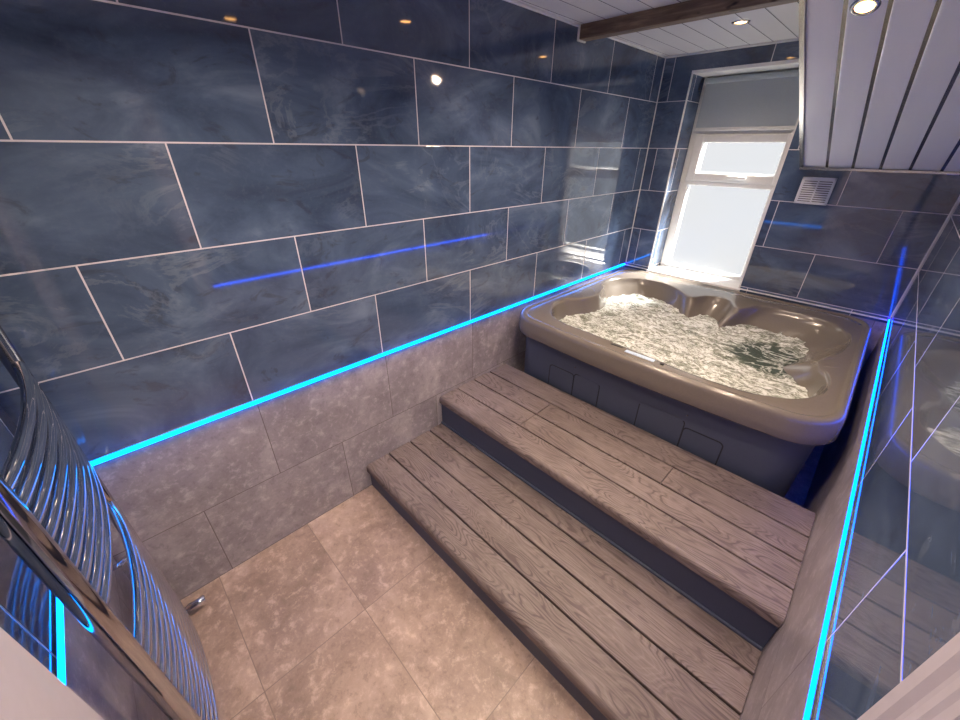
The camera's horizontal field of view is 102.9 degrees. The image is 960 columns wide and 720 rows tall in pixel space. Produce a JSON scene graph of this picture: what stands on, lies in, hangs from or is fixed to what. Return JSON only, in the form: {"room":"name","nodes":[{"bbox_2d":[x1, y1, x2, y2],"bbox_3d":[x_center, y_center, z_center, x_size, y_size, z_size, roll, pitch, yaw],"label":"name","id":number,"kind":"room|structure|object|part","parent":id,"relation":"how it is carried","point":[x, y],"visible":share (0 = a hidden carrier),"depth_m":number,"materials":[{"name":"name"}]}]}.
{"room":"hot tub room","nodes":[
{"label":"hot tub room","id":0,"kind":"room"},
{"bbox_2d":[0,404,169,719],"bbox_3d":[-0.745,0.342,0.411,0.120,2.361,1.992,-25,38,-38],"label":"wall","id":1,"kind":"structure","parent":0,"point":[26,603],"depth_m":0.85,"materials":[{"name":"tile"}]},
{"bbox_2d":[0,627,103,719],"bbox_3d":[-0.326,0.608,0.320,0.089,1.977,0.770,-25,38,-38],"label":"door","id":2,"kind":"structure","parent":1,"relation":"in","point":[29,690],"depth_m":0.48,"materials":[{"name":"white paint"}]},
{"bbox_2d":[53,594,58,678],"bbox_3d":[-0.984,0.522,0.886,0.004,0.005,0.946,-25,38,-38],"label":"trim","id":3,"kind":"structure","parent":1,"relation":"attached to","point":[56,672],"depth_m":0.79,"materials":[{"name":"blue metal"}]},
{"bbox_2d":[57,598,65,684],"bbox_3d":[-0.979,0.531,0.890,0.010,0.011,0.938,-25,38,-38],"label":"led strip","id":4,"kind":"object","parent":1,"relation":"attached to","point":[60,612],"visible":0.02,"depth_m":0.79,"materials":[{"name":"blue plastic"}]},
{"bbox_2d":[0,325,219,719],"bbox_3d":[-0.980,0.460,0.981,0.166,1.595,0.633,-25,38,-38],"label":"towel radiator","id":5,"kind":"object","parent":1,"relation":"attached to","point":[64,535],"visible":1,"depth_m":0.85,"materials":[{"name":"silver metal"}]},
{"bbox_3d":[-1.189,0.328,1.152,0.034,1.534,0.034,-25,38,-38],"label":"rail","id":6,"kind":"part","parent":5,"relation":"part of","materials":[{"name":"silver metal"}]},
{"bbox_3d":[-0.772,0.537,0.782,0.042,1.534,0.042,-25,38,-38],"label":"rail","id":7,"kind":"part","parent":5,"relation":"part of","materials":[{"name":"silver metal"}]},
{"bbox_2d":[0,0,664,599],"bbox_3d":[-0.041,-0.626,2.163,3.690,2.361,0.120,-25,38,-38],"label":"wall","id":8,"kind":"structure","parent":0,"point":[208,207],"depth_m":1.44,"materials":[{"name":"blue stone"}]},
{"bbox_2d":[89,262,625,461],"bbox_3d":[-0.001,-0.263,2.314,3.690,0.005,0.004,-25,38,-38],"label":"trim","id":9,"kind":"structure","parent":8,"relation":"attached to","point":[110,453],"depth_m":1.64,"materials":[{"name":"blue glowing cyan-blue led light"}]},
{"bbox_2d":[90,263,626,465],"bbox_3d":[0.002,-0.253,2.316,3.690,0.011,0.014,-25,38,-38],"label":"led strip","id":10,"kind":"object","parent":8,"relation":"attached to","point":[213,418],"visible":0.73,"depth_m":1.64,"materials":[{"name":"blue plastic"}]},
{"bbox_2d":[577,24,585,42],"bbox_3d":[0.554,-1.770,2.078,0.074,0.069,0.012,-25,38,-38],"label":"trim","id":11,"kind":"structure","parent":8,"relation":"attached to","point":[578,33],"depth_m":2.06,"materials":[{"name":"white plastic"}]},
{"bbox_2d":[503,0,666,58],"bbox_3d":[0.015,-1.542,1.599,3.690,0.012,0.012,-25,38,-38],"label":"trim","id":12,"kind":"structure","parent":8,"relation":"attached to","point":[515,2],"depth_m":1.95,"materials":[{"name":"white plastic"}]},
{"bbox_2d":[181,445,823,719],"bbox_3d":[0.678,0.744,2.246,4.140,0.100,1.992,-25,38,-38],"label":"floor","id":13,"kind":"structure","parent":0,"point":[351,614],"depth_m":1.51,"materials":[{"name":"tile"}]},
{"bbox_2d":[367,363,815,719],"bbox_3d":[0.389,0.678,1.882,1.119,0.364,1.748,-25,38,-38],"label":"steps","id":14,"kind":"structure","parent":13,"relation":"on","point":[651,579],"depth_m":1.59,"materials":[{"name":"brown wood"}]},
{"bbox_2d":[519,269,871,497],"bbox_3d":[1.317,0.059,2.603,1.621,0.762,1.676,-25,38,-38],"label":"hot tub","id":15,"kind":"object","parent":13,"relation":"on","point":[764,441],"visible":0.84,"depth_m":2.02,"materials":[{"name":"beige plastic"}]},
{"bbox_3d":[0.508,0.140,2.412,0.011,0.190,0.172,-24,38,-37],"label":"access panel","id":16,"kind":"part","parent":15,"relation":"part of","materials":[{"name":"plastic"}]},
{"bbox_3d":[0.630,0.199,2.299,0.012,0.200,0.165,-25,38,-38],"label":"access panel","id":17,"kind":"part","parent":15,"relation":"part of","materials":[{"name":"plastic"}]},
{"bbox_3d":[0.821,-0.021,1.969,0.028,0.008,0.155,-25,38,-38],"label":"control panel","id":18,"kind":"part","parent":15,"relation":"part of","materials":[{"name":"white plastic"}]},
{"bbox_3d":[0.939,0.353,2.023,0.012,0.205,0.227,-26,38,-38],"label":"access panel","id":19,"kind":"part","parent":15,"relation":"part of","materials":[{"name":"plastic"}]},
{"bbox_2d":[559,293,808,398],"bbox_3d":[1.274,-0.137,2.429,1.229,0.024,1.496,-23,37,-36],"label":"water","id":20,"kind":"object","parent":15,"relation":"in","point":[748,358],"visible":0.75,"depth_m":2.38,"materials":[{"name":"white liquid"}]},
{"bbox_3d":[1.087,0.441,1.904,0.175,0.170,0.011,26,38,38],"label":"access panel","id":21,"kind":"part","parent":15,"relation":"part of","materials":[{"name":"plastic"}]},
{"bbox_2d":[516,0,798,55],"bbox_3d":[0.625,-1.284,1.032,3.690,0.100,1.752,-25,38,-38],"label":"ceiling","id":22,"kind":"structure","parent":0,"point":[780,22],"depth_m":2.02,"materials":[{"name":"white wood"}]},
{"bbox_2d":[579,0,798,40],"bbox_3d":[0.975,-1.561,1.705,0.067,0.063,1.188,-25,38,-38],"label":"timber beam","id":23,"kind":"structure","parent":22,"relation":"attached to","point":[691,10],"depth_m":1.76,"materials":[{"name":"brown wood"}]},
{"bbox_2d":[731,19,750,24],"bbox_3d":[1.344,-1.740,1.973,0.086,0.007,0.086,-25,38,-38],"label":"recessed light","id":24,"kind":"object","parent":22,"relation":"in","point":[745,21],"visible":1,"depth_m":1.97,"materials":[{"name":"silver metal"}]},
{"bbox_2d":[625,41,959,370],"bbox_3d":[2.049,-0.969,2.819,0.330,2.361,1.992,-25,38,-38],"label":"wall","id":25,"kind":"structure","parent":0,"point":[860,251],"depth_m":2.47,"materials":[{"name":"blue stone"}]},
{"bbox_2d":[626,59,665,261],"bbox_3d":[1.321,-1.517,3.092,0.006,1.460,0.006,-25,38,-38],"label":"trim","id":26,"kind":"structure","parent":25,"relation":"attached to","point":[665,59],"depth_m":3.03,"materials":[{"name":"white plastic"}]},
{"bbox_2d":[646,68,798,290],"bbox_3d":[1.816,-1.304,2.865,0.322,1.402,0.722,-25,38,-38],"label":"window","id":27,"kind":"structure","parent":25,"relation":"in","point":[691,174],"depth_m":2.97,"materials":[{"name":"white plastic"}]},
{"bbox_3d":[1.792,-0.693,3.185,0.272,0.022,0.722,-25,38,-38],"label":"sill","id":28,"kind":"part","parent":27,"relation":"part of","materials":[{"name":"white plastic"}]},
{"bbox_3d":[1.899,-1.350,2.838,0.030,0.025,0.130,-25,38,-38],"label":"handle","id":29,"kind":"part","parent":27,"relation":"part of","materials":[{"name":"white plastic"}]},
{"bbox_3d":[1.897,-1.489,2.835,0.060,0.319,0.628,-25,38,-38],"label":"opening sash","id":30,"kind":"part","parent":27,"relation":"part of","materials":[{"name":"white plastic"}]},
{"bbox_2d":[684,69,798,167],"bbox_3d":[1.872,-1.673,2.709,0.057,0.594,0.672,-25,38,-38],"label":"roller blind","id":31,"kind":"object","parent":27,"relation":"attached to","point":[768,100],"visible":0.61,"depth_m":2.64,"materials":[{"name":"grey fabric"}]},
{"bbox_3d":[1.623,-1.761,2.908,0.006,0.550,0.005,-25,38,-38],"label":"pull chain","id":32,"kind":"part","parent":31,"relation":"part of","materials":[{"name":"white plastic"}]},
{"bbox_2d":[648,59,798,288],"bbox_3d":[1.717,-1.272,2.771,0.008,1.394,0.714,-25,38,-38],"label":"trim","id":33,"kind":"structure","parent":25,"relation":"attached to","point":[791,60],"depth_m":2.64,"materials":[{"name":"white plastic"}]},
{"bbox_2d":[667,38,798,57],"bbox_3d":[1.687,-1.977,2.412,0.012,0.012,1.015,-25,38,-38],"label":"trim","id":34,"kind":"structure","parent":25,"relation":"attached to","point":[795,39],"depth_m":2.45,"materials":[{"name":"white plastic"}]},
{"bbox_2d":[693,62,798,77],"bbox_3d":[1.809,-1.908,2.514,0.238,0.006,0.698,-25,38,-38],"label":"trim","id":35,"kind":"structure","parent":25,"relation":"attached to","point":[793,65],"depth_m":2.52,"materials":[{"name":"white plastic"}]},
{"bbox_2d":[799,0,805,167],"bbox_3d":[1.547,-1.284,1.834,1.400,0.689,0.018,-25,38,-38],"label":"trim","id":36,"kind":"structure","parent":25,"relation":"attached to","point":[802,3],"depth_m":1.72,"materials":[{"name":"silver metal"}]},
{"bbox_2d":[740,288,887,320],"bbox_3d":[2.248,-0.390,2.627,0.010,0.010,0.827,-25,38,-38],"label":"trim","id":37,"kind":"structure","parent":25,"relation":"attached to","point":[740,288],"depth_m":2.59,"materials":[{"name":"white plastic"}]},
{"bbox_2d":[794,177,837,205],"bbox_3d":[2.112,-1.066,2.414,0.012,0.155,0.170,-25,38,-38],"label":"air vent","id":38,"kind":"object","parent":25,"relation":"in","point":[812,190],"visible":1,"depth_m":2.41,"materials":[{"name":"plastic"}]},
{"bbox_2d":[799,167,959,174],"bbox_3d":[2.286,-1.089,2.200,0.012,0.016,0.737,-25,38,-38],"label":"trim","id":39,"kind":"structure","parent":25,"relation":"attached to","point":[803,168],"depth_m":2.18,"materials":[{"name":"silver metal"}]},
{"bbox_2d":[890,195,959,316],"bbox_3d":[2.540,-0.613,2.170,0.007,0.801,0.007,-25,38,-38],"label":"trim","id":40,"kind":"structure","parent":25,"relation":"attached to","point":[957,200],"depth_m":2.17,"materials":[{"name":"white plastic"}]},
{"bbox_2d":[739,199,959,719],"bbox_3d":[1.270,0.034,1.002,3.690,2.361,0.120,-25,38,-38],"label":"wall","id":41,"kind":"structure","parent":0,"point":[897,604],"depth_m":0.88,"materials":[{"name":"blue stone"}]},
{"bbox_2d":[803,318,889,719],"bbox_3d":[1.522,0.219,1.497,2.845,0.011,0.011,-25,38,-38],"label":"led strip","id":42,"kind":"object","parent":41,"relation":"attached to","point":[832,591],"visible":0.83,"depth_m":0.94,"materials":[{"name":"blue plastic"}]},
{"bbox_2d":[809,317,891,719],"bbox_3d":[1.524,0.212,1.490,2.845,0.005,0.004,-25,38,-38],"label":"trim","id":43,"kind":"structure","parent":41,"relation":"attached to","point":[865,445],"depth_m":0.93,"materials":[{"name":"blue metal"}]},
{"bbox_2d":[857,632,959,719],"bbox_3d":[0.476,0.477,0.470,0.076,2.090,0.020,-25,38,-38],"label":"trim","id":44,"kind":"structure","parent":41,"relation":"attached to","point":[931,691],"depth_m":0.41,"materials":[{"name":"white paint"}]},
{"bbox_2d":[804,0,959,171],"bbox_3d":[1.802,-1.154,1.608,1.388,0.665,0.725,-25,38,-38],"label":"ceiling","id":45,"kind":"structure","parent":0,"point":[882,86],"depth_m":1.65,"materials":[{"name":"white wood"}]},
{"bbox_2d":[849,0,880,15],"bbox_3d":[1.366,-1.255,1.359,0.077,0.040,0.086,-21,36,-34],"label":"recessed light","id":46,"kind":"object","parent":45,"relation":"in","point":[858,7],"visible":1,"depth_m":1.36,"materials":[{"name":"silver metal"}]},
{"bbox_3d":[1.365,-1.254,1.358,0.056,0.001,0.056,27,13,38],"label":"bulb","id":47,"kind":"part","parent":46,"relation":"part of","materials":[{"name":"white glass"}]}
]}

